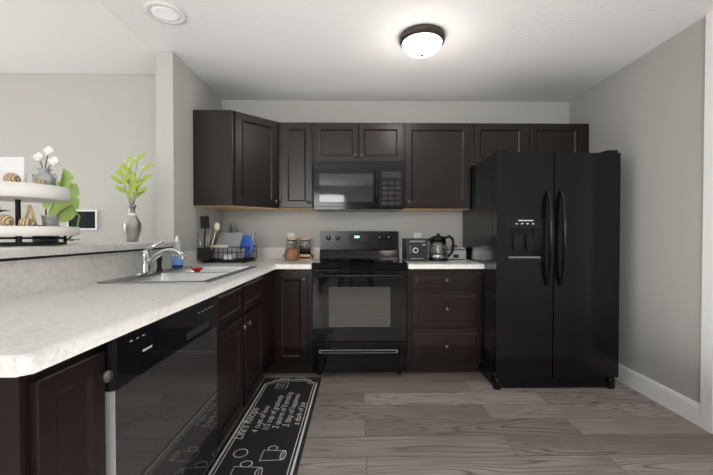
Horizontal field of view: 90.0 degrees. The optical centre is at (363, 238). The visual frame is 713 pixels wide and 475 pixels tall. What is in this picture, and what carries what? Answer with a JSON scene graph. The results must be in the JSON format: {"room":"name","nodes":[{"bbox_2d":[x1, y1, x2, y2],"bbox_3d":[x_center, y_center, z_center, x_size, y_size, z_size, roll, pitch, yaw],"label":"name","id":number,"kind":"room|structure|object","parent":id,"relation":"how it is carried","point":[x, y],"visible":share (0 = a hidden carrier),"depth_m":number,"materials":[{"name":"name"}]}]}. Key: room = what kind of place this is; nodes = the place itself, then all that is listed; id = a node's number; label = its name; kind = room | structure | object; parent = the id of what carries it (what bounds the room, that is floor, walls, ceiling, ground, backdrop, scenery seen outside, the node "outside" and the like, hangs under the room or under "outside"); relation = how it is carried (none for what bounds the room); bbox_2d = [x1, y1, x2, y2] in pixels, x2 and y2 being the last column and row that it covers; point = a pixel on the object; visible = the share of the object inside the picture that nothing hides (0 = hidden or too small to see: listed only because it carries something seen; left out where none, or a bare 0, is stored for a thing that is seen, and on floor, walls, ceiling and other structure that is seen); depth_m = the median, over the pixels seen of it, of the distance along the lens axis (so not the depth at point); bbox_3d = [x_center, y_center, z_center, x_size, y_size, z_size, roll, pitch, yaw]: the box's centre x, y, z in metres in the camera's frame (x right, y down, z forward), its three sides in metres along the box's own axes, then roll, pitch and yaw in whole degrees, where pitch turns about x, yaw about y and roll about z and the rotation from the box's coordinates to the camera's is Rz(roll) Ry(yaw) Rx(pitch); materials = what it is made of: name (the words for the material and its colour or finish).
{"room":"kitchen","nodes":[
{"label":"kitchen","id":0,"kind":"room"},
{"bbox_2d":[0,74,156,242],"bbox_3d":[-3.787,-0.109,2.929,4.628,2.438,0.120,0,1,-1],"label":"wall","id":1,"kind":"structure","parent":0,"point":[94,131],"depth_m":2.88,"materials":[{"name":"paint"}]},
{"bbox_2d":[67,210,98,229],"bbox_3d":[-2.264,-0.154,2.877,0.242,0.163,0.020,0,1,-1],"label":"picture frame","id":2,"kind":"object","parent":1,"relation":"attached to","point":[89,219],"visible":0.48,"depth_m":2.87,"materials":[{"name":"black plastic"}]},
{"bbox_2d":[155,51,222,251],"bbox_3d":[-1.411,-0.110,2.986,0.120,2.438,0.908,0,1,-1],"label":"wall","id":3,"kind":"structure","parent":0,"point":[183,90],"depth_m":2.60,"materials":[{"name":"paint"}]},
{"bbox_2d":[0,0,712,101],"bbox_3d":[-1.858,-1.315,-0.073,8.400,0.060,7.400,0,1,-1],"label":"ceiling","id":4,"kind":"structure","parent":0,"point":[515,50],"depth_m":2.41,"materials":[{"name":"white paint"}]},
{"bbox_2d":[143,0,186,24],"bbox_3d":[-1.150,-1.309,2.075,0.224,0.012,0.224,0,1,-1],"label":"recessed light","id":5,"kind":"object","parent":4,"relation":"in","point":[164,12],"visible":1,"depth_m":2.06,"materials":[{"name":"white plastic"}]},
{"bbox_2d":[399,24,444,57],"bbox_3d":[0.384,-1.254,2.330,0.300,0.131,0.300,0,1,-1],"label":"dome ceiling light","id":6,"kind":"object","parent":4,"relation":"attached to","point":[421,40],"visible":1,"depth_m":2.25,"materials":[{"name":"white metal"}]},
{"bbox_2d":[222,100,568,248],"bbox_3d":[0.406,-0.118,3.528,3.770,2.438,0.120,0,1,-1],"label":"wall","id":7,"kind":"structure","parent":0,"point":[271,229],"depth_m":3.46,"materials":[{"name":"paint"}]},
{"bbox_2d":[228,223,237,232],"bbox_3d":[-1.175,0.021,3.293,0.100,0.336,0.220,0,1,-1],"label":"electrical outlet","id":8,"kind":"object","parent":7,"relation":"attached to","point":[230,227],"visible":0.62,"depth_m":3.21,"materials":[{"name":"white plastic"}]},
{"bbox_2d":[193,110,284,210],"bbox_3d":[-1.046,-0.647,3.132,0.610,0.756,0.610,0,1,-1],"label":"upper cabinet","id":9,"kind":"object","parent":7,"relation":"attached to","point":[244,162],"depth_m":2.84,"materials":[{"name":"brown wood"}]},
{"bbox_2d":[287,233,294,237],"bbox_3d":[-0.698,-0.003,3.449,0.070,0.114,0.008,0,1,-1],"label":"electrical outlet","id":10,"kind":"object","parent":7,"relation":"attached to","point":[290,234],"visible":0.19,"depth_m":3.44,"materials":[{"name":"white plastic"}]},
{"bbox_2d":[281,122,315,210],"bbox_3d":[-0.594,-0.649,3.283,0.297,0.756,0.321,0,1,-1],"label":"upper cabinet","id":11,"kind":"object","parent":7,"relation":"attached to","point":[297,168],"depth_m":3.13,"materials":[{"name":"brown wood"}]},
{"bbox_2d":[313,122,404,165],"bbox_3d":[-0.045,-0.855,3.288,0.800,0.346,0.321,0,1,-1],"label":"upper cabinet","id":12,"kind":"object","parent":7,"relation":"attached to","point":[331,141],"depth_m":3.13,"materials":[{"name":"brown wood"}]},
{"bbox_2d":[314,161,402,211],"bbox_3d":[-0.042,-0.464,3.232,0.765,0.415,0.444,0,1,-1],"label":"microwave","id":13,"kind":"object","parent":12,"relation":"attached to","point":[358,186],"visible":1,"depth_m":3.06,"materials":[{"name":"black metal"}]},
{"bbox_2d":[414,233,420,237],"bbox_3d":[0.527,-0.003,3.466,0.070,0.114,0.008,0,1,-1],"label":"electrical outlet","id":14,"kind":"object","parent":7,"relation":"attached to","point":[417,235],"visible":0.4,"depth_m":3.46,"materials":[{"name":"white plastic"}]},
{"bbox_2d":[401,123,472,210],"bbox_3d":[0.652,-0.650,3.301,0.595,0.756,0.321,0,1,-1],"label":"upper cabinet","id":15,"kind":"object","parent":7,"relation":"attached to","point":[438,162],"depth_m":3.15,"materials":[{"name":"brown wood"}]},
{"bbox_2d":[473,123,588,165],"bbox_3d":[1.479,-0.849,3.310,1.059,0.358,0.321,0,1,-1],"label":"upper cabinet","id":16,"kind":"object","parent":7,"relation":"attached to","point":[488,138],"depth_m":3.15,"materials":[{"name":"brown wood"}]},
{"bbox_2d":[203,371,712,474],"bbox_3d":[-1.858,1.185,-0.035,8.400,0.060,7.400,0,1,-1],"label":"floor","id":17,"kind":"structure","parent":0,"point":[420,423],"depth_m":2.09,"materials":[{"name":"brown wood"}]},
{"bbox_2d":[0,240,285,474],"bbox_3d":[-1.152,0.566,1.990,0.990,1.117,2.928,0,1,-1],"label":"base cabinet","id":18,"kind":"object","parent":17,"relation":"on","point":[67,310],"depth_m":1.30,"materials":[{"name":"brown wood"}]},
{"bbox_2d":[0,146,79,245],"bbox_3d":[-1.435,-0.183,1.481,0.400,0.420,0.400,0,1,-1],"label":"tiered tray","id":19,"kind":"object","parent":18,"relation":"on","point":[18,189],"visible":1,"depth_m":1.45,"materials":[{"name":"white"}]},
{"bbox_2d":[32,168,79,241],"bbox_3d":[-1.485,-0.160,1.738,0.334,0.366,0.221,0,1,-1],"label":"monstera plant","id":20,"kind":"object","parent":18,"relation":"on","point":[66,211],"visible":0.5,"depth_m":1.75,"materials":[{"name":"green plant"}]},
{"bbox_2d":[111,153,153,241],"bbox_3d":[-1.426,-0.261,2.220,0.280,0.554,0.102,0,1,-1],"label":"vase","id":21,"kind":"object","parent":18,"relation":"on","point":[132,226],"visible":1,"depth_m":2.20,"materials":[{"name":"grey metal"}]},
{"bbox_2d":[135,240,184,275],"bbox_3d":[-1.134,0.102,2.056,0.249,0.192,0.246,0,1,-1],"label":"faucet","id":22,"kind":"object","parent":18,"relation":"on","point":[146,259],"depth_m":2.01,"materials":[{"name":"silver metal"}]},
{"bbox_2d":[171,236,182,267],"bbox_3d":[-1.240,0.087,2.378,0.078,0.213,0.049,0,1,-1],"label":"soap bottle","id":23,"kind":"object","parent":18,"relation":"on","point":[176,261],"visible":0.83,"depth_m":2.36,"materials":[{"name":"blue plastic"}]},
{"bbox_2d":[97,266,256,283],"bbox_3d":[-1.019,0.290,2.134,0.524,0.180,0.844,0,1,-1],"label":"sink","id":24,"kind":"object","parent":18,"relation":"in","point":[209,274],"depth_m":2.11,"materials":[{"name":"silver metal"}]},
{"bbox_2d":[191,267,202,271],"bbox_3d":[-0.994,0.184,2.133,0.066,0.031,0.066,0,1,-1],"label":"strainer","id":25,"kind":"object","parent":18,"relation":"on","point":[196,269],"visible":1,"depth_m":2.12,"materials":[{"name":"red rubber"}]},
{"bbox_2d":[197,216,256,262],"bbox_3d":[-1.129,0.003,3.020,0.406,0.382,0.378,0,1,-1],"label":"dish rack","id":26,"kind":"object","parent":18,"relation":"on","point":[234,247],"visible":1,"depth_m":2.98,"materials":[{"name":"black metal"}]},
{"bbox_2d":[0,247,483,377],"bbox_3d":[-0.182,0.154,2.081,2.309,0.190,2.762,0,1,-1],"label":"countertop","id":27,"kind":"structure","parent":18,"relation":"on","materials":[{"name":"stone"}]},
{"bbox_2d":[101,294,218,474],"bbox_3d":[-0.972,0.700,1.329,0.590,0.868,0.737,0,1,-1],"label":"dishwasher","id":28,"kind":"object","parent":17,"relation":"on","point":[161,402],"visible":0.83,"depth_m":1.23,"materials":[{"name":"black metal"}]},
{"bbox_2d":[204,377,320,474],"bbox_3d":[-0.543,1.118,2.111,0.440,0.008,1.456,0,1,-1],"label":"rug","id":29,"kind":"object","parent":17,"relation":"on","point":[268,435],"visible":1,"depth_m":2.06,"materials":[{"name":"black fabric"}]},
{"bbox_2d":[280,247,319,372],"bbox_3d":[-0.544,0.597,3.139,0.258,1.019,0.648,0,1,-1],"label":"base cabinet","id":30,"kind":"object","parent":17,"relation":"on","point":[296,280],"depth_m":2.86,"materials":[{"name":"brown wood"}]},
{"bbox_2d":[284,244,299,260],"bbox_3d":[-0.624,0.115,3.152,0.142,0.154,0.128,0,1,-1],"label":"salt","id":31,"kind":"object","parent":30,"relation":"on","point":[291,254],"visible":1,"depth_m":3.10,"materials":[{"name":"brown wood"}]},
{"bbox_2d":[283,237,312,259],"bbox_3d":[-0.595,0.088,3.280,0.256,0.202,0.115,0,1,-1],"label":"canister set","id":32,"kind":"object","parent":30,"relation":"on","point":[305,248],"visible":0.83,"depth_m":3.24,"materials":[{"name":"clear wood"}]},
{"bbox_2d":[312,231,406,374],"bbox_3d":[-0.032,0.519,3.113,0.758,1.176,0.678,0,1,-1],"label":"stove","id":33,"kind":"object","parent":17,"relation":"on","point":[359,301],"visible":1,"depth_m":2.84,"materials":[{"name":"black metal"}]},
{"bbox_2d":[399,247,483,372],"bbox_3d":[0.656,0.597,3.156,0.604,1.019,0.648,0,1,-1],"label":"base cabinet","id":34,"kind":"object","parent":17,"relation":"on","point":[444,298],"depth_m":2.87,"materials":[{"name":"brown wood"}]},
{"bbox_2d":[402,238,427,260],"bbox_3d":[0.463,0.093,3.202,0.190,0.196,0.300,0,1,-1],"label":"toaster","id":35,"kind":"object","parent":34,"relation":"on","point":[414,249],"visible":1,"depth_m":3.07,"materials":[{"name":"grey metal"}]},
{"bbox_2d":[428,233,454,260],"bbox_3d":[0.680,0.071,3.135,0.248,0.242,0.168,0,1,-1],"label":"kettle","id":36,"kind":"object","parent":34,"relation":"on","point":[438,249],"visible":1,"depth_m":3.08,"materials":[{"name":"black"}]},
{"bbox_2d":[447,245,466,259],"bbox_3d":[0.855,0.124,3.318,0.192,0.130,0.198,0,1,-1],"label":"toaster","id":37,"kind":"object","parent":34,"relation":"on","point":[459,253],"visible":0.73,"depth_m":3.22,"materials":[{"name":"silver metal"}]},
{"bbox_2d":[463,150,620,389],"bbox_3d":[1.418,0.227,2.985,0.919,1.765,0.925,0,1,-1],"label":"fridge","id":38,"kind":"object","parent":17,"relation":"on","point":[541,237],"visible":1,"depth_m":2.60,"materials":[{"name":"black metal"}]},
{"bbox_2d":[569,17,705,402],"bbox_3d":[2.119,-0.063,-0.104,0.120,2.438,7.188,0,1,-1],"label":"wall","id":39,"kind":"structure","parent":0,"point":[643,115],"depth_m":2.43,"materials":[{"name":"paint"}]},
{"bbox_2d":[615,363,699,426],"bbox_3d":[2.008,1.046,2.817,0.015,0.132,1.378,0,1,-1],"label":"baseboard","id":40,"kind":"structure","parent":39,"relation":"attached to","point":[685,407],"depth_m":2.40,"materials":[{"name":"white"}]},
{"bbox_2d":[700,10,712,433],"bbox_3d":[2.016,-0.096,2.071,0.020,2.438,0.070,0,1,-1],"label":"door frame","id":41,"kind":"structure","parent":39,"relation":"attached to","point":[706,402],"depth_m":2.08,"materials":[{"name":"white"}]}
]}

